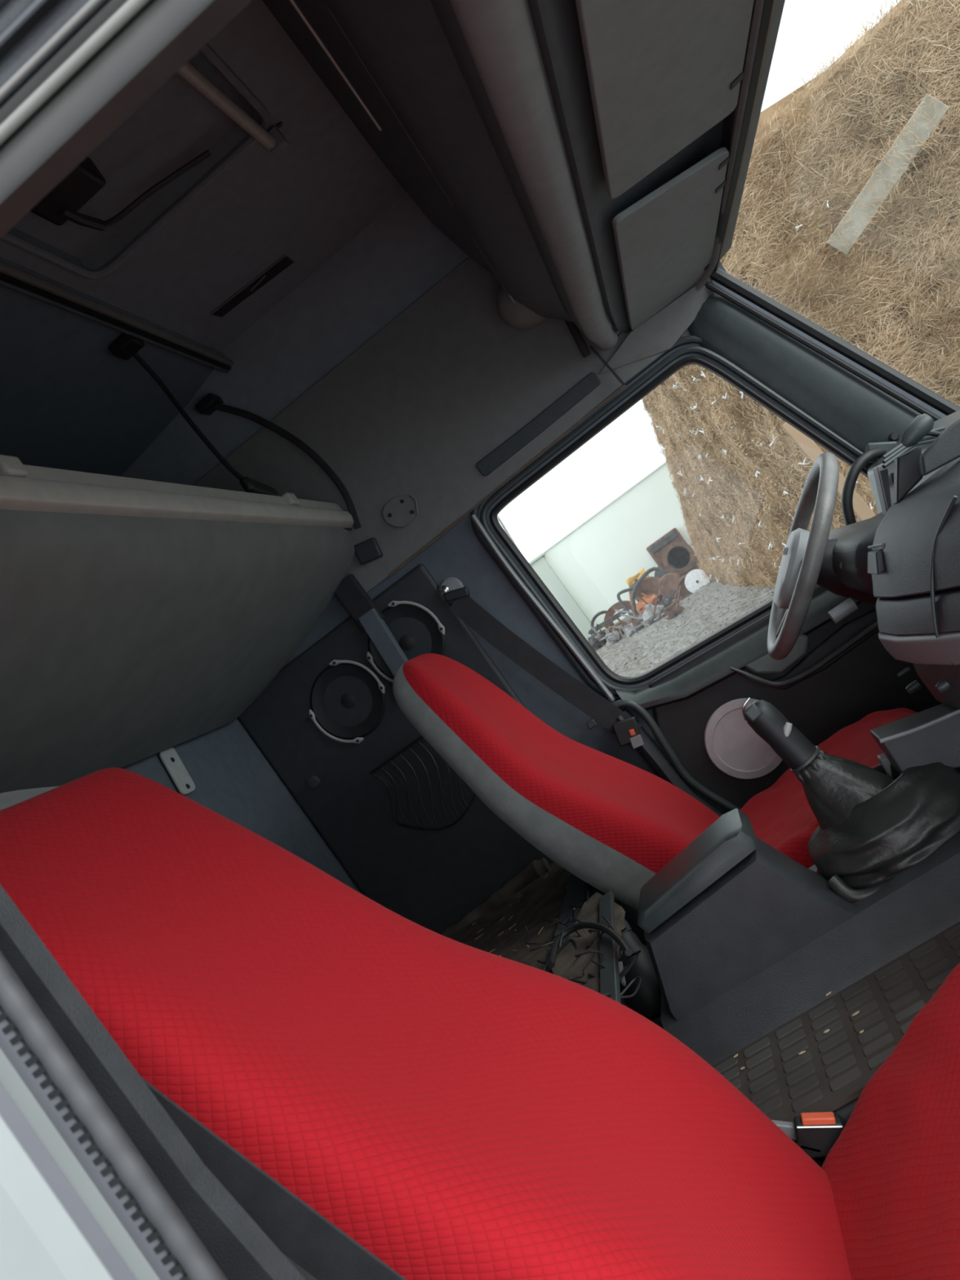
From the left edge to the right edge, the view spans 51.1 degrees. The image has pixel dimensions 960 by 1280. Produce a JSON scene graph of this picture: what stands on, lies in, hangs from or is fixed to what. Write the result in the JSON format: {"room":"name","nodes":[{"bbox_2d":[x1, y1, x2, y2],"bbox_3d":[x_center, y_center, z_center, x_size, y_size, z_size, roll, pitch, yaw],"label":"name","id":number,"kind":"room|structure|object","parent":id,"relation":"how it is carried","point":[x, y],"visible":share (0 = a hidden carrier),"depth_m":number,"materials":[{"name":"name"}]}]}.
{"room":"truck cab interior","nodes":[
{"label":"truck cab interior","id":0,"kind":"room"},
{"bbox_2d":[0,257,224,476],"bbox_3d":[-1.120,-0.479,1.780,0.660,0.110,2.230,-36,-2,12],"label":"wall","id":1,"kind":"structure","parent":0,"point":[67,402],"depth_m":2.33,"materials":[{"name":"plastic"}]},
{"bbox_2d":[0,261,234,373],"bbox_3d":[-0.863,-0.651,1.742,0.037,0.031,2.000,-36,-2,12],"label":"rail","id":2,"kind":"object","parent":1,"relation":"attached to","point":[11,277],"visible":1,"depth_m":2.10,"materials":[{"name":"plastic"}]},
{"bbox_2d":[108,333,279,496],"bbox_3d":[-0.652,-0.495,2.316,0.076,0.465,0.186,-36,-2,12],"label":"strap","id":3,"kind":"object","parent":1,"relation":"hanging from","point":[125,347],"visible":0.91,"depth_m":2.29,"materials":[{"name":"black rubber"}]},
{"bbox_2d":[0,0,227,1279],"bbox_3d":[-0.017,0.030,0.468,2.550,2.400,0.005,-36,-2,12],"label":"wall","id":4,"kind":"structure","parent":0,"point":[33,30],"depth_m":0.47,"materials":[{"name":"metal"}]},
{"bbox_2d":[0,0,10,10],"bbox_3d":[-0.201,-0.568,0.436,1.080,0.417,0.021,-36,-2,12],"label":"trim","id":5,"kind":"structure","parent":4,"relation":"attached to","point":[2,2],"depth_m":0.47,"materials":[{"name":"grey paint"}]},
{"bbox_2d":[0,0,47,47],"bbox_3d":[-0.071,-0.386,0.426,1.080,0.003,0.003,-36,-2,12],"label":"trim","id":6,"kind":"structure","parent":4,"relation":"attached to","point":[36,5],"depth_m":0.46,"materials":[{"name":"grey paint"}]},
{"bbox_2d":[0,0,60,59],"bbox_3d":[-0.074,-0.394,0.437,1.080,0.012,0.021,-36,-2,12],"label":"trim","id":7,"kind":"structure","parent":4,"relation":"attached to","point":[13,9],"depth_m":0.47,"materials":[{"name":"grey plastic"}]},
{"bbox_2d":[0,0,102,100],"bbox_3d":[-0.061,-0.373,0.427,1.080,0.003,0.003,-36,-2,12],"label":"trim","id":8,"kind":"structure","parent":4,"relation":"attached to","point":[91,5],"depth_m":0.46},
{"bbox_2d":[0,0,110,107],"bbox_3d":[-0.064,-0.381,0.441,1.080,0.013,0.021,-36,-2,12],"label":"trim","id":9,"kind":"structure","parent":4,"relation":"attached to","point":[69,8],"depth_m":0.47,"materials":[{"name":"grey plastic"}]},
{"bbox_2d":[0,0,128,124],"bbox_3d":[-0.057,-0.370,0.438,1.080,0.007,0.021,-36,-2,12],"label":"trim","id":10,"kind":"structure","parent":4,"relation":"attached to","point":[112,6],"depth_m":0.46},
{"bbox_2d":[0,0,150,145],"bbox_3d":[-0.054,-0.364,0.431,1.080,0.006,0.006,-36,-2,12],"label":"trim","id":11,"kind":"structure","parent":4,"relation":"attached to","point":[128,10],"depth_m":0.46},
{"bbox_2d":[0,1048,159,1279],"bbox_3d":[-0.528,0.647,0.590,0.981,2.000,0.064,-36,-2,12],"label":"trim","id":12,"kind":"structure","parent":4,"relation":"attached to","point":[40,1240],"depth_m":0.49,"materials":[{"name":"grey paint"}]},
{"bbox_2d":[0,1006,185,1279],"bbox_3d":[-0.138,0.364,0.505,0.023,2.000,0.037,-36,-2,12],"label":"trim","id":13,"kind":"structure","parent":4,"relation":"attached to","point":[10,1112],"depth_m":0.51,"materials":[{"name":"grey paint"}]},
{"bbox_2d":[0,953,225,1279],"bbox_3d":[0.046,0.589,0.503,0.020,1.120,0.014,-36,-2,12],"label":"seal","id":14,"kind":"object","parent":4,"relation":"attached to","point":[17,1004],"visible":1,"depth_m":0.51,"materials":[{"name":"grey rubber"}]},
{"bbox_2d":[0,0,252,238],"bbox_3d":[-0.045,-0.356,0.442,1.080,0.019,0.021,-36,-2,12],"label":"trim","id":15,"kind":"structure","parent":4,"relation":"attached to","point":[167,34],"depth_m":0.47,"materials":[{"name":"plastic"}]},
{"bbox_2d":[0,0,406,351],"bbox_3d":[-0.393,-1.045,1.592,1.260,0.050,2.230,-36,-2,12],"label":"ceiling","id":16,"kind":"structure","parent":0,"point":[304,203],"depth_m":2.13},
{"bbox_2d":[0,43,288,279],"bbox_3d":[-0.664,-0.835,1.587,0.488,0.125,0.841,-36,-2,12],"label":"roof hatch","id":17,"kind":"object","parent":16,"relation":"attached to","point":[174,131],"visible":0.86,"depth_m":1.85,"materials":[{"name":"black plastic"}]},
{"bbox_2d":[210,254,294,318],"bbox_3d":[-0.555,-0.861,2.455,0.238,0.009,0.063,-36,-2,6],"label":"ceiling slot","id":18,"kind":"object","parent":16,"relation":"attached to","point":[282,264],"visible":1,"depth_m":2.45,"materials":[{"name":"black plastic"}]},
{"bbox_2d":[121,717,363,894],"bbox_3d":[-0.769,0.589,1.817,0.090,2.350,2.230,-36,-2,12],"label":"wall","id":19,"kind":"structure","parent":0,"point":[232,777],"depth_m":2.71,"materials":[{"name":"plastic"}]},
{"bbox_2d":[0,884,305,1279],"bbox_3d":[-0.550,0.446,0.706,0.870,2.240,0.020,-36,-2,12],"label":"trim","id":20,"kind":"structure","parent":19,"relation":"attached to","point":[240,1248],"depth_m":0.62,"materials":[{"name":"grey plastic"}]},
{"bbox_2d":[159,746,195,795],"bbox_3d":[-0.736,0.317,2.442,0.009,0.126,0.086,-36,-2,12],"label":"wall bracket","id":21,"kind":"object","parent":19,"relation":"attached to","point":[169,757],"visible":0.87,"depth_m":2.44,"materials":[{"name":"grey metal"}]},
{"bbox_2d":[0,454,355,793],"bbox_3d":[-0.723,0.014,1.813,0.628,0.329,2.045,-36,-2,12],"label":"bunk","id":22,"kind":"object","parent":19,"relation":"attached to","point":[140,619],"visible":1,"depth_m":1.79,"materials":[{"name":"grey fabric"}]},
{"bbox_2d":[282,262,946,777],"bbox_3d":[0.381,-0.204,2.704,2.550,2.350,0.070,-36,-2,12],"label":"door frame","id":23,"kind":"structure","parent":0,"point":[458,553],"depth_m":2.73,"materials":[{"name":"plastic"}]},
{"bbox_2d":[195,393,361,528],"bbox_3d":[-0.539,-0.481,2.733,0.199,0.532,0.066,-36,-2,12],"label":"strap","id":24,"kind":"object","parent":23,"relation":"hanging from","point":[211,402],"visible":1,"depth_m":2.73,"materials":[{"name":"black rubber"}]},
{"bbox_2d":[120,192,469,485],"bbox_3d":[-0.544,-0.771,2.718,1.470,0.250,0.170,-36,-2,12],"label":"trim","id":25,"kind":"structure","parent":23,"relation":"attached to","point":[401,255],"depth_m":2.72,"materials":[{"name":"plastic"}]},
{"bbox_2d":[306,775,319,789],"bbox_3d":[-0.471,0.402,2.826,0.040,0.040,0.012,-36,-2,12],"label":"button","id":26,"kind":"object","parent":23,"relation":"attached to","point":[313,781],"visible":1,"depth_m":2.82,"materials":[{"name":"black plastic"}]},
{"bbox_2d":[308,659,386,743],"bbox_3d":[-0.372,0.172,2.816,0.233,0.231,0.033,-36,-2,12],"label":"wall speaker","id":27,"kind":"object","parent":23,"relation":"attached to","point":[318,713],"visible":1,"depth_m":2.82,"materials":[{"name":"black plastic"}]},
{"bbox_2d":[333,573,384,632],"bbox_3d":[-0.337,-0.102,2.769,0.073,0.155,0.030,-36,-2,12],"label":"trim","id":28,"kind":"structure","parent":23,"relation":"attached to","point":[349,591],"depth_m":2.76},
{"bbox_2d":[357,608,408,676],"bbox_3d":[-0.244,0.034,2.755,0.071,0.260,0.030,-36,-2,12],"label":"trim","id":29,"kind":"structure","parent":23,"relation":"attached to","point":[375,627],"depth_m":2.74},
{"bbox_2d":[238,564,554,934],"bbox_3d":[-0.017,0.578,2.809,0.705,1.450,0.025,-36,-2,12],"label":"trim","id":30,"kind":"structure","parent":23,"relation":"attached to","point":[433,880],"depth_m":2.82,"materials":[{"name":"grey plastic"}]},
{"bbox_2d":[382,493,419,527],"bbox_3d":[-0.214,-0.354,2.735,0.109,0.083,0.016,-36,-2,12],"label":"lamp base","id":31,"kind":"object","parent":23,"relation":"attached to","point":[399,511],"visible":1,"depth_m":2.73,"materials":[{"name":"plastic"}]},
{"bbox_2d":[366,600,446,682],"bbox_3d":[-0.204,0.009,2.769,0.233,0.231,0.033,-36,-2,12],"label":"wall speaker","id":32,"kind":"object","parent":23,"relation":"attached to","point":[396,610],"visible":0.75,"depth_m":2.76,"materials":[{"name":"black plastic"}]},
{"bbox_2d":[369,735,475,831],"bbox_3d":[-0.122,0.386,2.741,0.342,0.248,0.059,-36,-2,12],"label":"net","id":33,"kind":"object","parent":23,"relation":"attached to","point":[420,737],"visible":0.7,"depth_m":2.75,"materials":[{"name":"black fabric"}]},
{"bbox_2d":[192,257,666,592],"bbox_3d":[-0.255,-0.512,2.748,1.600,0.546,0.014,-36,-2,12],"label":"trim","id":34,"kind":"structure","parent":23,"relation":"attached to","point":[414,410],"depth_m":2.71,"materials":[{"name":"plastic"}]},
{"bbox_2d":[354,537,382,564],"bbox_3d":[-0.307,-0.245,2.761,0.074,0.069,0.024,-36,-2,12],"label":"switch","id":35,"kind":"object","parent":34,"relation":"attached to","point":[369,550],"visible":1,"depth_m":2.75,"materials":[{"name":"grey plastic"}]},
{"bbox_2d":[388,384,626,577],"bbox_3d":[0.064,-0.419,2.686,0.810,0.030,0.008,-36,-2,12],"label":"trim","id":36,"kind":"structure","parent":23,"relation":"attached to","point":[457,521],"depth_m":2.69,"materials":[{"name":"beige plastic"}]},
{"bbox_2d":[475,372,600,475],"bbox_3d":[0.154,-0.570,2.659,0.394,0.050,0.012,-36,-2,12],"label":"grip recess","id":37,"kind":"object","parent":23,"relation":"attached to","point":[495,459],"visible":1,"depth_m":2.65,"materials":[{"name":"black plastic"}]},
{"bbox_2d":[438,577,644,748],"bbox_3d":[0.157,0.057,2.668,0.261,0.662,0.054,-37,-2,29],"label":"belt","id":38,"kind":"object","parent":23,"relation":"hanging from","point":[451,589],"visible":1,"depth_m":2.67,"materials":[{"name":"black fabric"}]},
{"bbox_2d":[471,514,616,702],"bbox_3d":[0.168,-0.086,2.698,0.037,0.624,0.032,-36,-2,12],"label":"trim","id":39,"kind":"structure","parent":23,"relation":"attached to","point":[611,697],"depth_m":2.69,"materials":[{"name":"silver metal"}]},
{"bbox_2d":[615,707,725,816],"bbox_3d":[0.524,0.354,2.654,0.116,0.438,0.100,-36,-2,12],"label":"trim","id":40,"kind":"structure","parent":23,"relation":"attached to","point":[650,751],"depth_m":2.62,"materials":[{"name":"grey plastic"}]},
{"bbox_2d":[470,335,873,701],"bbox_3d":[0.550,-0.327,2.643,0.976,0.788,0.064,-36,-2,12],"label":"window","id":41,"kind":"structure","parent":23,"relation":"in","point":[777,411],"depth_m":2.66,"materials":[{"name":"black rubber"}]},
{"bbox_2d":[611,698,741,811],"bbox_3d":[0.510,0.320,2.633,0.152,0.439,0.022,-36,-2,12],"label":"trim","id":42,"kind":"structure","parent":23,"relation":"attached to","point":[655,730],"depth_m":2.62,"materials":[{"name":"black plastic"}]},
{"bbox_2d":[614,584,942,813],"bbox_3d":[1.096,0.129,2.527,1.230,0.866,0.110,-36,-2,12],"label":"door","id":43,"kind":"structure","parent":23,"relation":"in","point":[834,675],"depth_m":2.59,"materials":[{"name":"black plastic"}]},
{"bbox_2d":[704,697,782,779],"bbox_3d":[0.692,0.257,2.606,0.214,0.214,0.016,-36,-2,12],"label":"speaker grille","id":44,"kind":"object","parent":43,"relation":"attached to","point":[733,750],"depth_m":2.61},
{"bbox_2d":[688,292,921,453],"bbox_3d":[0.860,-0.642,2.538,0.371,0.712,0.085,-36,-2,12],"label":"trim","id":45,"kind":"structure","parent":23,"relation":"attached to","point":[855,410],"depth_m":2.51,"materials":[{"name":"grey plastic"}]},
{"bbox_2d":[888,431,898,441],"bbox_3d":[1.021,-0.501,2.475,0.022,0.022,0.016,-36,-2,12],"label":"bolt cover","id":46,"kind":"object","parent":23,"relation":"attached to","point":[894,436],"visible":0.98,"depth_m":2.47,"materials":[{"name":"plastic"}]},
{"bbox_2d":[720,109,734,150],"bbox_3d":[0.225,-1.131,1.490,0.080,0.655,2.070,-36,-2,12],"label":"wall","id":47,"kind":"structure","parent":0,"point":[727,122],"depth_m":1.72,"materials":[{"name":"grey plastic"}]},
{"bbox_2d":[262,0,785,386],"bbox_3d":[0.070,-0.913,1.521,0.570,0.706,2.215,-36,-2,12],"label":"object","id":48,"kind":"object","parent":47,"relation":"attached to","point":[482,111],"visible":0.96,"depth_m":1.42,"materials":[{"name":"plastic"}]},
{"bbox_2d":[575,0,754,198],"bbox_3d":[0.210,-0.717,1.084,0.233,0.019,1.024,-36,-2,12],"label":"sun visor","id":49,"kind":"object","parent":48,"relation":"attached to","point":[662,73],"visible":1,"depth_m":1.28,"materials":[{"name":"plastic"}]},
{"bbox_2d":[612,146,729,329],"bbox_3d":[0.401,-0.816,2.117,0.233,0.019,0.894,-36,-2,12],"label":"sun visor","id":50,"kind":"object","parent":48,"relation":"attached to","point":[664,240],"visible":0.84,"depth_m":1.98,"materials":[{"name":"plastic"}]},
{"bbox_2d":[704,0,959,421],"bbox_3d":[0.728,-0.620,1.492,0.381,0.760,2.022,-36,-2,12],"label":"windshield frame","id":51,"kind":"structure","parent":47,"relation":"in","point":[717,275],"depth_m":2.45,"materials":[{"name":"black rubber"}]},
{"bbox_3d":[0.872,0.872,1.556,2.550,0.060,2.340,-36,-2,12],"label":"floor","id":52,"kind":"structure","parent":0,"visible":0},
{"bbox_2d":[0,767,959,1279],"bbox_3d":[0.213,0.443,1.012,1.124,1.372,0.557,-36,-2,12],"label":"passenger seat","id":53,"kind":"object","parent":52,"relation":"on","point":[456,1110],"visible":0.94,"depth_m":1.01,"materials":[{"name":"red fabric"}]},
{"bbox_2d":[141,1076,406,1279],"bbox_3d":[-0.239,0.381,0.775,0.274,0.627,0.003,-36,-2,12],"label":"belt","id":54,"kind":"object","parent":53,"relation":"attached to","point":[325,1251],"visible":0.43,"depth_m":0.76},
{"bbox_2d":[771,1111,844,1162],"bbox_3d":[0.415,0.632,1.259,0.098,0.106,0.037,-36,-2,12],"label":"belt buckle","id":55,"kind":"object","parent":53,"relation":"on","point":[815,1134],"visible":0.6,"depth_m":1.25,"materials":[{"name":"black plastic"}]},
{"bbox_2d":[821,962,959,1279],"bbox_3d":[0.553,0.507,0.968,0.610,0.268,0.504,-36,-2,12],"label":"cushion","id":56,"kind":"object","parent":53,"relation":"on","point":[891,1178],"depth_m":1.08,"materials":[{"name":"red fabric"}]},
{"bbox_2d":[441,857,647,1006],"bbox_3d":[0.046,1.036,1.796,0.675,0.651,2.040,-36,-2,12],"label":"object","id":57,"kind":"structure","parent":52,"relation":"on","point":[543,891],"depth_m":2.46,"materials":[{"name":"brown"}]},
{"bbox_2d":[524,889,641,998],"bbox_3d":[0.167,0.556,1.784,0.217,0.053,0.711,-36,-2,1],"label":"net","id":58,"kind":"object","parent":57,"relation":"on","point":[558,939],"visible":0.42,"depth_m":1.76,"materials":[{"name":"black fabric"}]},
{"bbox_2d":[547,890,625,1003],"bbox_3d":[0.178,0.558,1.751,0.169,0.020,0.672,-36,-2,9],"label":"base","id":59,"kind":"object","parent":57,"relation":"on","point":[566,966],"visible":0.52,"depth_m":1.77,"materials":[{"name":"plastic"}]},
{"bbox_2d":[392,653,959,910],"bbox_3d":[0.530,0.326,2.220,0.920,1.266,0.542,-36,-2,12],"label":"seat","id":60,"kind":"object","parent":52,"relation":"on","point":[611,823],"visible":0.5,"depth_m":2.11,"materials":[{"name":"red fabric"}]},
{"bbox_2d":[739,707,959,868],"bbox_3d":[0.761,0.363,2.192,0.585,0.150,0.520,-36,-2,12],"label":"cushion","id":61,"kind":"object","parent":60,"relation":"on","point":[780,815],"depth_m":2.23,"materials":[{"name":"red fabric"}]},
{"bbox_2d":[650,1016,858,1167],"bbox_3d":[0.989,0.484,1.536,1.510,0.434,0.745,-36,-2,12],"label":"tunnel","id":62,"kind":"object","parent":52,"relation":"on","point":[845,1112],"visible":0.02,"depth_m":1.27,"materials":[{"name":"grey plastic"}]},
{"bbox_2d":[617,919,661,1020],"bbox_3d":[0.279,0.595,1.808,0.090,0.181,0.129,-36,-2,12],"label":"boot","id":63,"kind":"object","parent":62,"relation":"on","point":[646,1002],"visible":0.47,"depth_m":1.77,"materials":[{"name":"plastic"}]},
{"bbox_2d":[637,808,959,1066],"bbox_3d":[0.770,0.193,1.583,1.240,0.285,0.298,-36,-2,12],"label":"console","id":64,"kind":"object","parent":62,"relation":"on","point":[744,939],"visible":0.91,"depth_m":1.53,"materials":[{"name":"grey plastic"}]},
{"bbox_2d":[742,697,959,902],"bbox_3d":[0.594,0.203,1.615,0.295,0.356,0.250,-36,-2,12],"label":"lever","id":65,"kind":"object","parent":64,"relation":"on","point":[874,826],"visible":0.94,"depth_m":1.56,"materials":[{"name":"leather"}]},
{"bbox_2d":[743,703,762,721],"bbox_3d":[0.448,0.119,1.645,0.026,0.026,0.012,-36,-2,12],"label":"switch","id":66,"kind":"object","parent":65,"relation":"attached to","point":[753,713],"depth_m":1.64,"materials":[{"name":"black plastic"}]},
{"bbox_2d":[711,921,959,1123],"bbox_3d":[0.729,0.390,1.341,1.434,0.010,0.283,-36,-2,12],"label":"rubber mat","id":67,"kind":"object","parent":62,"relation":"on","point":[836,1065],"visible":0.54,"depth_m":1.40,"materials":[{"name":"rubber"}]},
{"bbox_2d":[827,409,959,623],"bbox_3d":[1.081,-0.214,2.072,0.775,0.612,0.849,-36,-2,12],"label":"panel","id":68,"kind":"object","parent":62,"relation":"on","point":[851,548],"depth_m":2.03,"materials":[{"name":"grey plastic"}]},
{"bbox_2d":[816,538,878,604],"bbox_3d":[0.890,-0.120,2.109,0.325,0.344,0.210,-35,-2,-15],"label":"column","id":69,"kind":"structure","parent":68,"relation":"attached to","point":[828,580],"depth_m":2.10,"materials":[{"name":"black plastic"}]},
{"bbox_2d":[767,452,839,660],"bbox_3d":[0.690,-0.177,2.154,0.349,0.312,0.453,-36,-2,12],"label":"steering wheel","id":70,"kind":"object","parent":69,"relation":"attached to","point":[804,551],"visible":1,"depth_m":2.04,"materials":[{"name":"plastic"}]},
{"bbox_2d":[828,511,884,595],"bbox_3d":[0.917,-0.210,2.109,0.355,0.200,0.600,-36,-2,12],"label":"hood","id":71,"kind":"object","parent":68,"relation":"attached to","point":[851,548],"depth_m":1.95,"materials":[{"name":"grey plastic"}]},
{"bbox_2d":[872,426,946,515],"bbox_3d":[0.770,-0.314,1.766,0.200,0.092,0.105,-35,-2,-15],"label":"vent","id":72,"kind":"object","parent":68,"relation":"on","point":[883,473],"visible":0.54,"depth_m":1.75,"materials":[{"name":"grey plastic"}]},
{"bbox_3d":[1.492,-0.191,1.325,0.150,0.950,2.230,-36,-2,12],"label":"wall","id":73,"kind":"structure","parent":0,"visible":0},
{"bbox_2d":[867,457,959,708],"bbox_3d":[0.896,-0.177,1.275,0.731,0.360,1.154,-36,-2,12],"label":"dashboard","id":74,"kind":"object","parent":73,"relation":"attached to","point":[913,559],"visible":0.99,"depth_m":1.49,"materials":[{"name":"grey plastic"}]},
{"bbox_2d":[870,703,959,777],"bbox_3d":[0.734,0.158,1.617,0.191,0.121,0.118,-36,-2,12],"label":"tray","id":75,"kind":"object","parent":74,"relation":"attached to","point":[931,735],"visible":0.75,"depth_m":1.57,"materials":[{"name":"grey plastic"}]},
{"bbox_2d":[893,413,959,503],"bbox_3d":[0.716,-0.309,1.610,0.164,0.100,0.090,-36,-2,12],"label":"holder","id":76,"kind":"object","parent":74,"relation":"on","point":[910,467],"visible":1,"depth_m":1.59,"materials":[{"name":"black plastic"}]},
{"label":"outside","id":77,"kind":"structure","parent":0,"visible":0},
{"bbox_2d":[595,581,775,676],"bbox_3d":[3.123,-0.022,12.342,28.000,3.350,34.000,-36,-2,12],"label":"ground","id":78,"kind":"structure","parent":77,"point":[738,614],"depth_m":15.82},
{"bbox_2d":[587,623,607,651],"bbox_3d":[2.330,0.026,20.416,0.607,0.523,0.340,-36,-2,12],"label":"lump","id":79,"kind":"object","parent":78,"relation":"on","point":[594,642],"visible":0.61,"depth_m":20.29,"materials":[{"name":"metal"}]},
{"bbox_2d":[591,610,607,627],"bbox_3d":[2.755,-0.455,22.787,0.653,0.361,0.070,-36,-2,12],"label":"hoop","id":80,"kind":"object","parent":78,"relation":"on","point":[599,613],"visible":0.59,"depth_m":22.78,"materials":[{"name":"metal"}]},
{"bbox_2d":[590,624,622,646],"bbox_3d":[2.527,-0.156,19.604,0.581,0.604,0.311,-36,-2,12],"label":"lump","id":81,"kind":"object","parent":78,"relation":"on","point":[616,636],"visible":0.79,"depth_m":19.56,"materials":[{"name":"grey metal"}]},
{"bbox_2d":[588,608,626,632],"bbox_3d":[2.665,-0.381,20.934,0.978,0.143,0.102,-37,-2,36],"label":"steel beam","id":82,"kind":"structure","parent":78,"relation":"on","point":[616,615],"depth_m":20.85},
{"bbox_2d":[528,461,694,640],"bbox_3d":[2.514,0.412,23.599,18.000,5.221,0.740,-36,-2,12],"label":"wall","id":83,"kind":"structure","parent":78,"relation":"on","point":[585,570],"depth_m":23.21,"materials":[{"name":"paint"}]},
{"bbox_2d":[497,515,519,551],"bbox_3d":[0.684,-2.439,23.491,0.175,1.537,0.060,-36,-2,12],"label":"pole","id":84,"kind":"object","parent":83,"relation":"on","point":[498,517],"visible":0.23,"depth_m":23.47,"materials":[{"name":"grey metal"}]},
{"bbox_2d":[604,601,623,621],"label":"plate","id":85,"kind":"object","parent":78,"relation":"on","point":[611,611],"depth_m":22.09,"materials":[{"name":"metal"}]},
{"bbox_2d":[595,617,631,634],"bbox_3d":[2.727,-0.231,20.114,0.808,0.500,0.347,-36,-2,12],"label":"lump","id":86,"kind":"object","parent":78,"relation":"on","point":[624,623],"visible":0.37,"depth_m":20.05,"materials":[{"name":"metal"}]},
{"bbox_2d":[616,578,637,615],"bbox_3d":[3.325,-0.939,21.821,0.619,0.588,0.070,-36,-2,12],"label":"pipe","id":87,"kind":"object","parent":78,"relation":"on","point":[625,590],"visible":0.77,"depth_m":21.84,"materials":[{"name":"metal"}]},
{"bbox_2d":[622,600,631,610],"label":"plate","id":88,"kind":"object","parent":78,"relation":"on","point":[627,603],"depth_m":22.02,"materials":[{"name":"metal"}]},
{"bbox_2d":[608,595,648,631],"bbox_3d":[2.949,-0.413,19.172,1.018,0.631,0.367,-36,-2,12],"label":"lump","id":89,"kind":"object","parent":78,"relation":"on","point":[634,621],"visible":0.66,"depth_m":19.09,"materials":[{"name":"metal"}]},
{"bbox_2d":[599,609,642,641],"bbox_3d":[2.687,-0.258,19.210,0.963,0.649,0.234,-36,-2,23],"label":"lump","id":90,"kind":"object","parent":89,"relation":"on","point":[629,629],"visible":0.91,"depth_m":19.10,"materials":[{"name":"grey metal"}]},
{"bbox_2d":[620,603,665,627],"bbox_3d":[3.127,-0.481,18.946,0.775,0.556,0.366,-36,-2,12],"label":"lump","id":91,"kind":"object","parent":78,"relation":"on","point":[647,616],"visible":0.77,"depth_m":18.84,"materials":[{"name":"grey metal"}]},
{"bbox_2d":[629,590,660,613],"bbox_3d":[3.610,-0.912,21.342,0.867,0.598,0.402,-36,-2,12],"label":"scrap","id":92,"kind":"object","parent":78,"relation":"on","point":[651,598],"visible":0.51,"depth_m":21.31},
{"bbox_2d":[629,576,662,602],"bbox_3d":[3.708,-1.074,21.894,0.788,0.682,0.741,-36,-2,12],"label":"tub","id":93,"kind":"object","parent":78,"relation":"on","point":[649,585],"visible":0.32,"depth_m":22.15,"materials":[{"name":"metal"}]},
{"bbox_2d":[626,568,649,587],"bbox_3d":[3.514,-1.354,22.358,0.516,0.289,0.131,-36,-2,12],"label":"sheet","id":94,"kind":"object","parent":93,"relation":"on","point":[630,580],"visible":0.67,"depth_m":22.36,"materials":[{"name":"plastic"}]},
{"bbox_2d":[631,566,672,615],"bbox_3d":[3.475,-0.979,20.302,1.098,0.816,0.259,-36,-2,5],"label":"bar","id":95,"kind":"object","parent":78,"relation":"on","point":[645,574],"visible":0.44,"depth_m":20.31,"materials":[{"name":"metal"}]},
{"bbox_2d":[657,589,675,610],"bbox_3d":[3.501,-0.608,19.107,0.771,0.343,0.342,-36,-2,12],"label":"lump","id":96,"kind":"object","parent":78,"relation":"on","point":[668,602],"visible":0.44,"depth_m":18.98,"materials":[{"name":"metal"}]},
{"bbox_2d":[653,585,684,620],"bbox_3d":[3.392,-0.616,17.796,0.705,0.532,0.287,-36,-2,12],"label":"lump","id":97,"kind":"object","parent":78,"relation":"on","point":[673,611],"visible":0.96,"depth_m":17.74,"materials":[{"name":"metal"}]},
{"bbox_2d":[658,572,681,599],"bbox_3d":[3.843,-1.084,20.092,0.540,0.534,0.211,-36,-2,23],"label":"disc","id":98,"kind":"object","parent":78,"relation":"on","point":[667,584],"visible":0.81,"depth_m":20.05,"materials":[{"name":"metal"}]},
{"bbox_2d":[646,528,700,576],"bbox_3d":[4.421,-1.820,22.553,0.830,1.200,0.720,-36,-2,12],"label":"machine","id":99,"kind":"object","parent":78,"relation":"on","point":[672,548],"visible":0.84,"depth_m":22.29,"materials":[{"name":"metal"}]},
{"bbox_2d":[654,564,675,577],"bbox_3d":[4.156,-1.463,22.441,0.527,0.516,0.301,-36,-2,12],"label":"disc","id":100,"kind":"object","parent":99,"relation":"on","point":[657,574],"visible":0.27,"depth_m":22.44,"materials":[{"name":"metal"}]},
{"bbox_2d":[595,580,773,676],"bbox_3d":[2.669,0.155,14.996,7.036,1.053,13.040,-36,-2,12],"label":"gravel stones","id":101,"kind":"object","parent":78,"relation":"on","point":[770,588],"visible":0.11,"depth_m":15.85},
{"bbox_2d":[675,568,710,599],"bbox_3d":[4.198,-1.043,19.728,0.724,0.606,0.316,-36,-2,12],"label":"wheel","id":102,"kind":"object","parent":78,"relation":"on","point":[690,582],"visible":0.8,"depth_m":19.60,"materials":[{"name":"metal"}]},
{"bbox_2d":[640,76,878,589],"bbox_3d":[4.532,-5.019,14.416,5.916,7.525,13.071,-36,-2,6],"label":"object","id":103,"kind":"structure","parent":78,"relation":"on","point":[740,478],"depth_m":12.48,"materials":[{"name":"plant"}]},
{"bbox_2d":[720,0,959,509],"bbox_3d":[3.974,-1.924,5.263,4.232,4.207,3.000,-36,-2,26],"label":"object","id":104,"kind":"structure","parent":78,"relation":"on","point":[895,297],"depth_m":4.85,"materials":[{"name":"plant"}]},
{"bbox_2d":[782,422,875,520],"bbox_3d":[1.720,-0.760,4.819,0.069,0.762,0.150,-35,-2,-6],"label":"board","id":105,"kind":"object","parent":104,"relation":"attached to","point":[862,510],"visible":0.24,"depth_m":4.83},
{"bbox_2d":[819,92,959,254],"bbox_3d":[1.860,-2.122,4.597,0.784,0.367,0.072,-37,-2,34],"label":"plank","id":106,"kind":"object","parent":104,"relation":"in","point":[931,110],"visible":1,"depth_m":4.59,"materials":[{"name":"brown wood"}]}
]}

